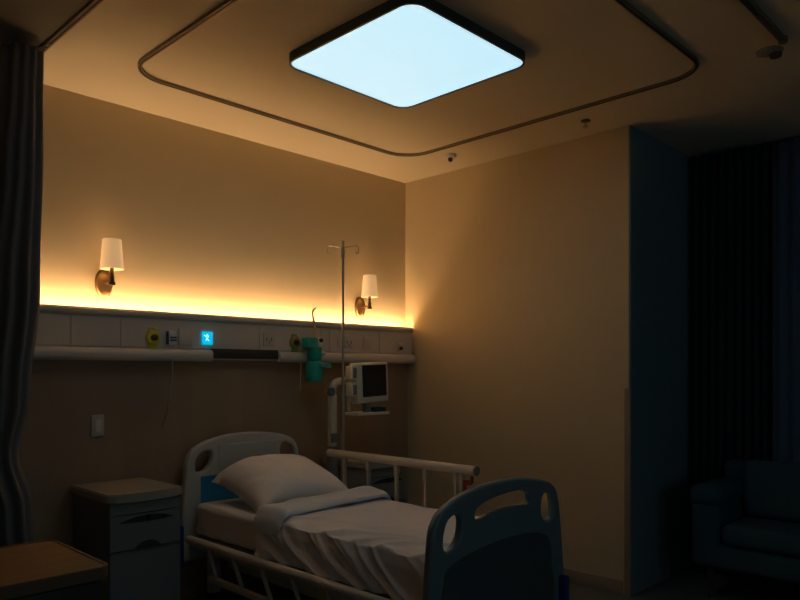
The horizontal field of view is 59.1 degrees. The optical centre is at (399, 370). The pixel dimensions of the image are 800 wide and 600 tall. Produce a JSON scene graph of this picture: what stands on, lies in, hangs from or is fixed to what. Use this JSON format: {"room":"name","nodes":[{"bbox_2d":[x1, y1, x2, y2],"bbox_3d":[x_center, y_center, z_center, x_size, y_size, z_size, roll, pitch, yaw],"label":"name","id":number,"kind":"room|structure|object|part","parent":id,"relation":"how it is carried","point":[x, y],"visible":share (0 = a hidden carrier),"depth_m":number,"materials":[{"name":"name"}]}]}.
{"room":"hospital interior","nodes":[
{"label":"hospital interior","id":0,"kind":"room"},
{"bbox_2d":[0,0,90,47],"bbox_3d":[-0.732,-1.559,0.439,6.460,0.022,2.804,0,0,44],"label":"ceiling","id":1,"kind":"structure","parent":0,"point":[29,22],"depth_m":3.10,"materials":[{"name":"white paint"}]},
{"bbox_2d":[40,84,404,326],"bbox_3d":[-2.115,-0.065,3.765,0.150,2.990,6.020,0,0,44],"label":"wall","id":2,"kind":"structure","parent":0,"point":[206,221],"depth_m":4.54,"materials":[{"name":"beige paint"}]},
{"bbox_2d":[95,238,123,297],"bbox_3d":[-1.646,-0.582,4.008,0.180,0.322,0.130,0,0,44],"label":"wall sconce","id":3,"kind":"object","parent":2,"relation":"attached to","point":[111,259],"visible":1,"depth_m":3.97,"materials":[{"name":"white fabric"}]},
{"bbox_3d":[-1.628,-0.659,3.990,0.130,0.168,0.130,0,0,44],"label":"lamp shade","id":4,"kind":"part","parent":3,"relation":"part of","materials":[{"name":"beige fabric"}]},
{"bbox_3d":[-1.628,-0.542,3.990,0.038,0.115,0.038,0,0,44],"label":"socket stem","id":5,"kind":"part","parent":3,"relation":"part of","materials":[{"name":"brown metal"}]},
{"bbox_2d":[19,360,407,599],"bbox_3d":[-1.982,0.650,3.775,0.025,1.560,5.820,0,0,44],"label":"wall panel","id":6,"kind":"object","parent":2,"relation":"attached to","point":[58,451],"depth_m":4.33,"materials":[{"name":"brown laminate"}]},
{"bbox_2d":[91,415,103,436],"bbox_3d":[-1.719,0.311,4.014,0.019,0.124,0.074,0,0,44],"label":"wall switch","id":7,"kind":"object","parent":6,"relation":"attached to","point":[97,421],"visible":1,"depth_m":4.00,"materials":[{"name":"beige plastic"}]},
{"bbox_2d":[33,304,414,363],"bbox_3d":[-1.031,-0.208,4.652,0.105,0.297,3.205,0,0,44],"label":"wall panel","id":8,"kind":"object","parent":2,"relation":"attached to","point":[64,332],"visible":1,"depth_m":4.39,"materials":[{"name":"beige plastic"}]},
{"bbox_3d":[-1.902,-0.224,3.748,0.009,0.168,0.293,0,0,44],"label":"panel","id":9,"kind":"part","parent":8,"relation":"part of","materials":[{"name":"white plastic"}]},
{"bbox_3d":[-1.702,-0.224,3.953,0.009,0.168,0.275,0,0,44],"label":"panel","id":10,"kind":"part","parent":8,"relation":"part of","materials":[{"name":"white plastic"}]},
{"bbox_2d":[145,330,159,344],"bbox_3d":[-1.460,-0.198,4.179,0.020,0.090,0.090,0,0,44],"label":"outlet","id":11,"kind":"object","parent":8,"relation":"attached to","point":[152,337],"depth_m":4.16,"materials":[{"name":"yellow plastic"}]},
{"bbox_2d":[148,327,156,348],"bbox_3d":[-1.464,-0.195,4.183,0.010,0.126,0.056,0,0,44],"label":"outlet plate","id":12,"kind":"object","parent":8,"relation":"attached to","point":[152,344],"depth_m":4.17,"materials":[{"name":"yellow plastic"}]},
{"bbox_3d":[-1.447,-0.198,4.166,0.020,0.040,0.040,0,0,44],"label":"knob","id":13,"kind":"part","parent":8,"relation":"part of","materials":[{"name":"brown plastic"}]},
{"bbox_2d":[162,359,172,425],"bbox_3d":[-1.402,0.131,4.253,0.112,0.402,0.023,0,0,44],"label":"cord","id":14,"kind":"object","parent":8,"relation":"hanging from","point":[172,359],"visible":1,"depth_m":4.22,"materials":[{"name":"beige plastic"}]},
{"bbox_3d":[-1.319,-0.208,4.332,0.008,0.107,0.091,0,0,44],"label":"socket plate","id":15,"kind":"part","parent":8,"relation":"part of","materials":[{"name":"white plastic"}]},
{"bbox_3d":[-1.274,-0.224,4.389,0.009,0.168,0.943,0,0,44],"label":"panel","id":16,"kind":"part","parent":8,"relation":"part of","materials":[{"name":"beige ceramic"}]},
{"bbox_2d":[210,349,277,358],"bbox_3d":[-1.016,-0.111,4.642,0.023,0.062,0.510,0,0,44],"label":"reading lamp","id":17,"kind":"object","parent":8,"relation":"attached to","point":[214,353],"depth_m":4.62,"materials":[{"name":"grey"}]},
{"bbox_3d":[-0.886,-0.215,4.773,0.008,0.090,0.090,0,0,44],"label":"socket plate","id":18,"kind":"part","parent":8,"relation":"part of","materials":[{"name":"white plastic"}]},
{"bbox_3d":[-0.761,-0.224,4.914,0.009,0.168,0.521,0,0,44],"label":"panel","id":19,"kind":"part","parent":8,"relation":"part of","materials":[{"name":"white plastic"}]},
{"bbox_2d":[291,334,297,351],"bbox_3d":[-0.734,-0.195,4.929,0.010,0.126,0.056,0,0,44],"label":"outlet plate","id":20,"kind":"object","parent":8,"relation":"attached to","point":[294,337],"depth_m":4.91,"materials":[{"name":"yellow"}]},
{"bbox_2d":[289,336,300,348],"bbox_3d":[-0.730,-0.198,4.925,0.020,0.090,0.090,0,0,44],"label":"outlet","id":21,"kind":"object","parent":8,"relation":"attached to","point":[294,341],"depth_m":4.91,"materials":[{"name":"yellow"}]},
{"bbox_2d":[299,361,301,389],"bbox_3d":[-0.692,0.030,4.905,0.016,0.200,0.009,0,0,29],"label":"cord","id":22,"kind":"object","parent":8,"relation":"hanging from","point":[300,361],"visible":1,"depth_m":4.90,"materials":[{"name":"beige plastic"}]},
{"bbox_2d":[302,307,331,381],"bbox_3d":[-0.598,-0.184,4.957,0.161,0.525,0.185,0,0,44],"label":"bottle","id":23,"kind":"object","parent":8,"relation":"attached to","point":[314,367],"visible":1,"depth_m":4.91,"materials":[{"name":"teal plastic"}]},
{"bbox_2d":[305,360,322,381],"bbox_3d":[-0.600,0.002,4.947,0.124,0.153,0.124,0,0,44],"label":"bottle","id":24,"kind":"object","parent":23,"relation":"on","point":[314,368],"depth_m":4.90,"materials":[{"name":"teal plastic"}]},
{"bbox_2d":[319,362,331,368],"bbox_3d":[-0.547,-0.040,4.962,0.095,0.045,0.106,0,0,44],"label":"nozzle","id":25,"kind":"object","parent":23,"relation":"on","point":[322,365],"depth_m":4.92,"materials":[{"name":"teal plastic"}]},
{"bbox_3d":[-0.548,-0.224,5.131,0.009,0.168,0.082,0,0,44],"label":"panel","id":26,"kind":"part","parent":8,"relation":"part of","materials":[{"name":"white plastic"}]},
{"bbox_3d":[-0.442,-0.212,5.227,0.008,0.075,0.050,0,0,44],"label":"socket plate","id":27,"kind":"part","parent":8,"relation":"part of","materials":[{"name":"white plastic"}]},
{"bbox_3d":[-0.384,-0.215,5.287,0.008,0.090,0.090,0,0,44],"label":"socket plate","id":28,"kind":"part","parent":8,"relation":"part of","materials":[{"name":"white plastic"}]},
{"bbox_3d":[-0.342,-0.224,5.342,0.009,0.168,0.505,0,0,44],"label":"panel","id":29,"kind":"part","parent":8,"relation":"part of","materials":[{"name":"beige ceramic"}]},
{"bbox_3d":[-0.252,-0.215,5.421,0.008,0.090,0.081,0,0,44],"label":"socket plate","id":30,"kind":"part","parent":8,"relation":"part of","materials":[{"name":"white plastic"}]},
{"bbox_3d":[-0.033,-0.224,5.657,0.009,0.168,0.372,0,0,44],"label":"panel","id":31,"kind":"part","parent":8,"relation":"part of","materials":[{"name":"beige ceramic"}]},
{"bbox_2d":[398,342,402,351],"bbox_3d":[0.007,-0.195,5.667,0.036,0.080,0.044,0,0,44],"label":"outlet","id":32,"kind":"object","parent":8,"relation":"attached to","point":[400,344],"depth_m":5.66,"materials":[{"name":"white"}]},
{"bbox_2d":[355,275,377,317],"bbox_3d":[-0.251,-0.572,5.432,0.180,0.322,0.130,0,0,44],"label":"wall sconce","id":33,"kind":"object","parent":2,"relation":"attached to","point":[369,283],"visible":1,"depth_m":5.39,"materials":[{"name":"white fabric"}]},
{"bbox_3d":[-0.234,-0.532,5.414,0.038,0.115,0.038,0,0,44],"label":"socket stem","id":34,"kind":"part","parent":33,"relation":"part of","materials":[{"name":"brown metal"}]},
{"bbox_3d":[-0.234,-0.649,5.414,0.130,0.168,0.130,0,0,44],"label":"lamp shade","id":35,"kind":"part","parent":33,"relation":"part of","materials":[{"name":"beige fabric"}]},
{"bbox_2d":[43,0,799,182],"bbox_3d":[0.961,-1.620,2.139,6.820,0.120,8.000,0,0,44],"label":"ceiling","id":36,"kind":"structure","parent":0,"point":[578,52],"depth_m":3.79,"materials":[{"name":"beige paint"}]},
{"bbox_2d":[36,0,103,51],"bbox_3d":[-0.311,-1.547,2.012,4.460,0.026,0.030,0,0,44],"label":"track","id":37,"kind":"object","parent":36,"relation":"attached to","point":[92,4],"visible":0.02,"depth_m":3.12,"materials":[{"name":"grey metal"}]},
{"bbox_2d":[0,42,49,546],"bbox_3d":[-1.846,-0.065,3.289,0.404,2.950,0.335,0,0,44],"label":"privacy curtain","id":38,"kind":"object","parent":37,"relation":"hanging from","point":[21,65],"visible":0.93,"depth_m":3.20,"materials":[{"name":"grey fabric"}]},
{"bbox_2d":[289,0,524,107],"bbox_3d":[0.034,-1.538,3.490,0.889,0.045,0.859,0,0,44],"label":"ceiling lamp","id":39,"kind":"object","parent":36,"relation":"attached to","point":[395,53],"visible":1,"depth_m":3.39,"materials":[{"name":"grey plastic"}]},
{"bbox_2d":[138,0,698,156],"bbox_3d":[0.089,-1.551,3.650,2.182,0.018,2.122,0,0,44],"label":"track","id":40,"kind":"object","parent":36,"relation":"attached to","point":[625,4],"visible":1,"depth_m":3.85,"materials":[{"name":"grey metal"}]},
{"bbox_2d":[445,153,455,161],"bbox_3d":[0.364,-1.534,5.088,0.084,0.052,0.084,0,0,44],"label":"smoke detector","id":41,"kind":"object","parent":36,"relation":"attached to","point":[450,156],"visible":1,"depth_m":5.07,"materials":[{"name":"white plastic"}]},
{"bbox_2d":[581,119,590,127],"bbox_3d":[1.156,-1.538,4.396,0.060,0.043,0.060,0,0,44],"label":"sprinkler","id":42,"kind":"object","parent":36,"relation":"attached to","point":[585,121],"visible":1,"depth_m":4.39,"materials":[{"name":"brown metal"}]},
{"bbox_2d":[691,142,768,581],"bbox_3d":[2.279,-0.060,4.903,0.516,2.940,0.059,0,0,44],"label":"drape","id":43,"kind":"object","parent":36,"relation":"hanging from","point":[729,421],"visible":0.77,"depth_m":4.88,"materials":[{"name":"grey fabric"}]},
{"bbox_2d":[739,0,787,44],"bbox_3d":[1.304,-1.547,2.803,0.040,0.026,1.430,0,0,44],"label":"track","id":44,"kind":"object","parent":36,"relation":"attached to","point":[757,12],"visible":1,"depth_m":3.11,"materials":[{"name":"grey metal"}]},
{"bbox_2d":[756,45,783,58],"bbox_3d":[1.802,-1.543,3.442,0.120,0.034,0.120,0,0,44],"label":"ceiling speaker","id":45,"kind":"object","parent":36,"relation":"attached to","point":[775,51],"visible":1,"depth_m":3.42,"materials":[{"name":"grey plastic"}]},
{"bbox_2d":[772,137,799,586],"bbox_3d":[3.507,-0.060,3.742,2.834,2.940,0.043,0,0,44],"label":"sheer curtain","id":46,"kind":"object","parent":36,"relation":"hanging from","point":[786,153],"visible":0.77,"depth_m":4.68,"materials":[{"name":"blue fabric"}]},
{"bbox_2d":[187,567,799,599],"bbox_3d":[0.961,1.480,2.139,6.820,0.100,8.000,0,0,44],"label":"floor","id":47,"kind":"structure","parent":0,"point":[691,583],"depth_m":4.58,"materials":[{"name":"brown"}]},
{"bbox_2d":[0,540,107,599],"bbox_3d":[-1.506,1.054,2.346,0.559,0.753,0.869,0,0,44],"label":"table","id":48,"kind":"object","parent":47,"relation":"on","point":[43,569],"visible":1,"depth_m":2.42,"materials":[{"name":"orange wood"}]},
{"bbox_3d":[-1.324,0.875,2.171,0.014,0.290,0.770,0,0,44],"label":"drawer","id":49,"kind":"part","parent":48,"relation":"part of","materials":[{"name":"brown wood"}]},
{"bbox_2d":[70,477,181,599],"bbox_3d":[-1.491,1.030,3.867,0.518,0.800,0.420,0,0,44],"label":"nightstand","id":50,"kind":"object","parent":47,"relation":"on","point":[132,525],"visible":1,"depth_m":3.70,"materials":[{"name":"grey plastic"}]},
{"bbox_2d":[109,496,179,515],"bbox_3d":[-1.330,0.709,3.710,0.032,0.053,0.384,0,0,44],"label":"drawer","id":51,"kind":"object","parent":50,"relation":"on","point":[148,506],"depth_m":3.69,"materials":[{"name":"grey plastic"}]},
{"bbox_3d":[-1.330,0.831,3.710,0.032,0.178,0.384,0,0,44],"label":"drawer","id":52,"kind":"part","parent":50,"relation":"part of","materials":[{"name":"grey plastic"}]},
{"bbox_3d":[-1.330,1.134,3.710,0.032,0.412,0.384,0,0,44],"label":"door","id":53,"kind":"part","parent":50,"relation":"part of","materials":[{"name":"grey plastic"}]},
{"bbox_3d":[-1.323,0.767,3.703,0.015,0.034,0.300,0,0,44],"label":"handle","id":54,"kind":"part","parent":50,"relation":"part of","materials":[{"name":"grey"}]},
{"bbox_2d":[327,240,358,482],"bbox_3d":[-0.389,0.274,4.757,0.200,2.312,0.177,0,0,44],"label":"pole","id":55,"kind":"object","parent":47,"relation":"on","point":[342,394],"visible":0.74,"depth_m":4.75,"materials":[{"name":"silver metal"}]},
{"bbox_2d":[326,377,388,477],"bbox_3d":[-0.342,0.737,5.037,0.338,1.386,0.420,0,0,44],"label":"monitor stand","id":56,"kind":"object","parent":47,"relation":"on","point":[333,436],"visible":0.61,"depth_m":4.95,"materials":[{"name":"grey plastic"}]},
{"bbox_3d":[-0.412,0.118,4.983,0.186,0.148,0.058,0,0,-17],"label":"curved arm","id":57,"kind":"part","parent":56,"relation":"part of","materials":[{"name":"beige"}]},
{"bbox_2d":[346,362,387,411],"bbox_3d":[-0.223,0.112,4.978,0.096,0.355,0.358,0,0,44],"label":"patient monitor","id":58,"kind":"object","parent":56,"relation":"on","point":[368,384],"visible":1,"depth_m":4.91,"materials":[{"name":"beige plastic"}]},
{"bbox_2d":[345,411,388,415],"bbox_3d":[-0.244,0.300,5.025,0.180,0.020,0.300,0,0,44],"label":"tray","id":59,"kind":"object","parent":56,"relation":"on","point":[355,413],"depth_m":4.93,"materials":[{"name":"beige plastic"}]},
{"bbox_2d":[371,407,385,411],"bbox_3d":[-0.168,0.274,5.056,0.085,0.032,0.110,0,0,44],"label":"control box","id":60,"kind":"object","parent":56,"relation":"on","point":[373,409],"visible":0.8,"depth_m":5.01,"materials":[{"name":"blue plastic"}]},
{"bbox_2d":[321,453,405,502],"bbox_3d":[-0.249,1.030,5.136,0.518,0.800,0.420,0,0,44],"label":"base cabinet","id":61,"kind":"object","parent":47,"relation":"on","point":[382,475],"visible":0.24,"depth_m":4.95,"materials":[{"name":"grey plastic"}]},
{"bbox_3d":[-0.081,0.767,4.971,0.015,0.034,0.300,0,0,44],"label":"handle","id":62,"kind":"part","parent":61,"relation":"part of","materials":[{"name":"grey"}]},
{"bbox_2d":[371,466,405,477],"bbox_3d":[-0.088,0.709,4.978,0.032,0.053,0.384,0,0,44],"label":"drawer","id":63,"kind":"object","parent":61,"relation":"on","point":[377,471],"depth_m":4.94,"materials":[{"name":"grey plastic"}]},
{"bbox_3d":[-0.088,0.831,4.978,0.032,0.178,0.384,0,0,44],"label":"drawer","id":64,"kind":"part","parent":61,"relation":"part of","materials":[{"name":"grey plastic"}]},
{"bbox_2d":[179,431,568,599],"bbox_3d":[-0.280,0.913,3.862,2.125,1.035,1.087,0,0,44],"label":"hospital bed","id":65,"kind":"object","parent":47,"relation":"on","point":[509,552],"visible":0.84,"depth_m":3.37,"materials":[{"name":"grey plastic"}]},
{"bbox_3d":[-1.064,1.080,3.988,0.120,0.173,0.024,0,0,44],"label":"rail post","id":66,"kind":"part","parent":65,"relation":"part of","materials":[{"name":"beige"}]},
{"bbox_3d":[-1.105,1.185,4.189,0.060,0.250,0.060,0,0,44],"label":"leg","id":67,"kind":"part","parent":65,"relation":"part of","materials":[{"name":"grey plastic"}]},
{"bbox_2d":[196,498,256,551],"bbox_3d":[-0.288,0.892,3.873,1.890,0.201,0.801,0,0,44],"label":"mattress","id":68,"kind":"object","parent":65,"relation":"on","point":[229,521],"visible":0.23,"depth_m":4.04,"materials":[{"name":"white fabric"}]},
{"bbox_2d":[211,454,347,511],"bbox_3d":[-0.692,0.652,4.289,0.715,0.269,0.558,0,0,-43],"label":"pillow","id":69,"kind":"object","parent":68,"relation":"on","point":[261,480],"visible":0.8,"depth_m":4.13,"materials":[{"name":"white fabric"}]},
{"bbox_2d":[253,486,478,599],"bbox_3d":[-0.067,0.851,3.654,1.312,0.299,0.899,0,0,44],"label":"duvet","id":70,"kind":"object","parent":68,"relation":"on","point":[361,538],"visible":0.84,"depth_m":3.43,"materials":[{"name":"white fabric"}]},
{"bbox_3d":[-0.878,1.080,3.806,0.120,0.173,0.024,0,0,44],"label":"rail post","id":71,"kind":"part","parent":65,"relation":"part of","materials":[{"name":"beige metal"}]},
{"bbox_3d":[-1.010,0.773,4.579,0.055,0.755,0.930,0,0,44],"label":"headboard","id":72,"kind":"part","parent":65,"relation":"part of","materials":[{"name":"grey plastic"}]},
{"bbox_3d":[-0.564,1.177,3.498,1.460,0.035,0.030,0,0,44],"label":"rail","id":73,"kind":"part","parent":65,"relation":"part of","materials":[{"name":"beige metal"}]},
{"bbox_3d":[-0.692,1.080,3.624,0.120,0.173,0.024,0,0,44],"label":"rail post","id":74,"kind":"part","parent":65,"relation":"part of","materials":[{"name":"beige metal"}]},
{"bbox_3d":[-0.288,1.040,3.879,1.940,0.060,0.820,0,0,44],"label":"bed frame","id":75,"kind":"part","parent":65,"relation":"part of","materials":[{"name":"grey plastic"}]},
{"bbox_3d":[-0.610,0.990,3.536,1.780,0.048,0.048,0,0,44],"label":"rail","id":76,"kind":"part","parent":65,"relation":"part of","materials":[{"name":"beige"}]},
{"bbox_3d":[-0.506,1.080,3.442,0.120,0.173,0.024,0,0,44],"label":"rail post","id":77,"kind":"part","parent":65,"relation":"part of","materials":[{"name":"beige"}]},
{"bbox_3d":[-0.321,1.080,3.260,0.120,0.173,0.024,0,0,44],"label":"rail post","id":78,"kind":"part","parent":65,"relation":"part of","materials":[{"name":"beige"}]},
{"bbox_3d":[-0.363,0.796,4.631,0.028,0.468,0.030,0,0,44],"label":"rail post","id":79,"kind":"part","parent":65,"relation":"part of","materials":[{"name":"beige"}]},
{"bbox_3d":[-0.199,0.796,4.471,0.028,0.468,0.030,0,0,44],"label":"rail post","id":80,"kind":"part","parent":65,"relation":"part of","materials":[{"name":"beige metal"}]},
{"bbox_3d":[-0.020,0.796,4.296,0.028,0.468,0.030,0,0,44],"label":"rail post","id":81,"kind":"part","parent":65,"relation":"part of","materials":[{"name":"beige"}]},
{"bbox_3d":[-0.031,0.548,4.306,1.250,0.052,0.052,0,0,44],"label":"rail","id":82,"kind":"part","parent":65,"relation":"part of","materials":[{"name":"beige metal"}]},
{"bbox_3d":[0.151,0.796,4.128,0.028,0.468,0.030,0,0,44],"label":"rail post","id":83,"kind":"part","parent":65,"relation":"part of","materials":[{"name":"beige metal"}]},
{"bbox_3d":[0.316,0.796,3.967,0.028,0.468,0.030,0,0,44],"label":"rail post","id":84,"kind":"part","parent":65,"relation":"part of","materials":[{"name":"beige metal"}]},
{"bbox_3d":[0.344,0.796,3.939,0.028,0.468,0.030,0,0,44],"label":"rail post","id":85,"kind":"part","parent":65,"relation":"part of","materials":[{"name":"beige metal"}]},
{"bbox_3d":[0.451,0.860,3.176,0.042,0.741,1.045,0,0,44],"label":"footboard","id":86,"kind":"part","parent":65,"relation":"part of","materials":[{"name":"blue plastic"}]},
{"bbox_2d":[690,459,799,597],"bbox_3d":[2.687,1.004,4.031,1.860,0.852,0.580,0,0,44],"label":"sofa","id":87,"kind":"object","parent":47,"relation":"on","point":[746,520],"visible":1,"depth_m":4.40,"materials":[{"name":"blue fabric"}]},
{"bbox_3d":[1.962,1.327,4.461,0.052,0.205,0.052,0,0,44],"label":"leg","id":88,"kind":"part","parent":87,"relation":"part of","materials":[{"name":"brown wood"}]},
{"bbox_3d":[2.080,0.975,4.593,0.205,0.510,0.525,0,0,44],"label":"armrest","id":89,"kind":"part","parent":87,"relation":"part of","materials":[{"name":"blue fabric"}]},
{"bbox_3d":[2.241,1.327,4.747,0.052,0.205,0.052,0,0,44],"label":"leg","id":90,"kind":"part","parent":87,"relation":"part of","materials":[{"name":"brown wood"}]},
{"bbox_3d":[2.848,0.845,4.195,1.760,0.490,0.120,0,0,44],"label":"backrest","id":91,"kind":"part","parent":87,"relation":"part of","materials":[{"name":"blue fabric"}]},
{"bbox_2d":[722,516,799,557],"bbox_3d":[2.365,1.008,4.227,0.725,0.135,0.410,0,0,44],"label":"seat cushion","id":92,"kind":"object","parent":87,"relation":"on","point":[766,537],"depth_m":4.23,"materials":[{"name":"blue fabric"}]},
{"bbox_2d":[743,459,799,522],"bbox_3d":[2.537,0.765,4.402,0.725,0.374,0.187,0,0,44],"label":"cushion","id":93,"kind":"object","parent":87,"relation":"on","point":[771,489],"depth_m":4.47,"materials":[{"name":"blue fabric"}]},
{"bbox_2d":[405,125,628,594],"bbox_3d":[0.730,-0.065,5.262,2.120,2.990,0.100,0,0,44],"label":"wall","id":94,"kind":"structure","parent":0,"point":[517,266],"depth_m":5.00,"materials":[{"name":"beige paint"}]},
{"bbox_2d":[563,568,622,594],"bbox_3d":[0.741,1.385,5.173,1.900,0.090,0.012,0,0,44],"label":"baseboard","id":95,"kind":"structure","parent":94,"relation":"attached to","point":[607,584],"depth_m":4.64,"materials":[{"name":"brown wood"}]},
{"bbox_2d":[624,388,630,596],"bbox_3d":[1.446,0.770,4.483,0.043,1.320,0.010,0,0,44],"label":"trim","id":96,"kind":"structure","parent":94,"relation":"attached to","point":[627,391],"depth_m":4.48,"materials":[{"name":"brown paint"}]},
{"bbox_2d":[629,125,692,595],"bbox_3d":[1.799,-0.065,4.937,0.162,2.990,1.128,0,0,44],"label":"wall","id":97,"kind":"structure","parent":0,"point":[660,175],"depth_m":4.78,"materials":[{"name":"blue"}]},
{"bbox_2d":[701,136,799,584],"bbox_3d":[3.816,-0.065,3.646,4.550,2.990,0.150,0,0,44],"label":"wall window","id":98,"kind":"structure","parent":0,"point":[770,174],"depth_m":4.81,"materials":[{"name":"grey"}]}
]}

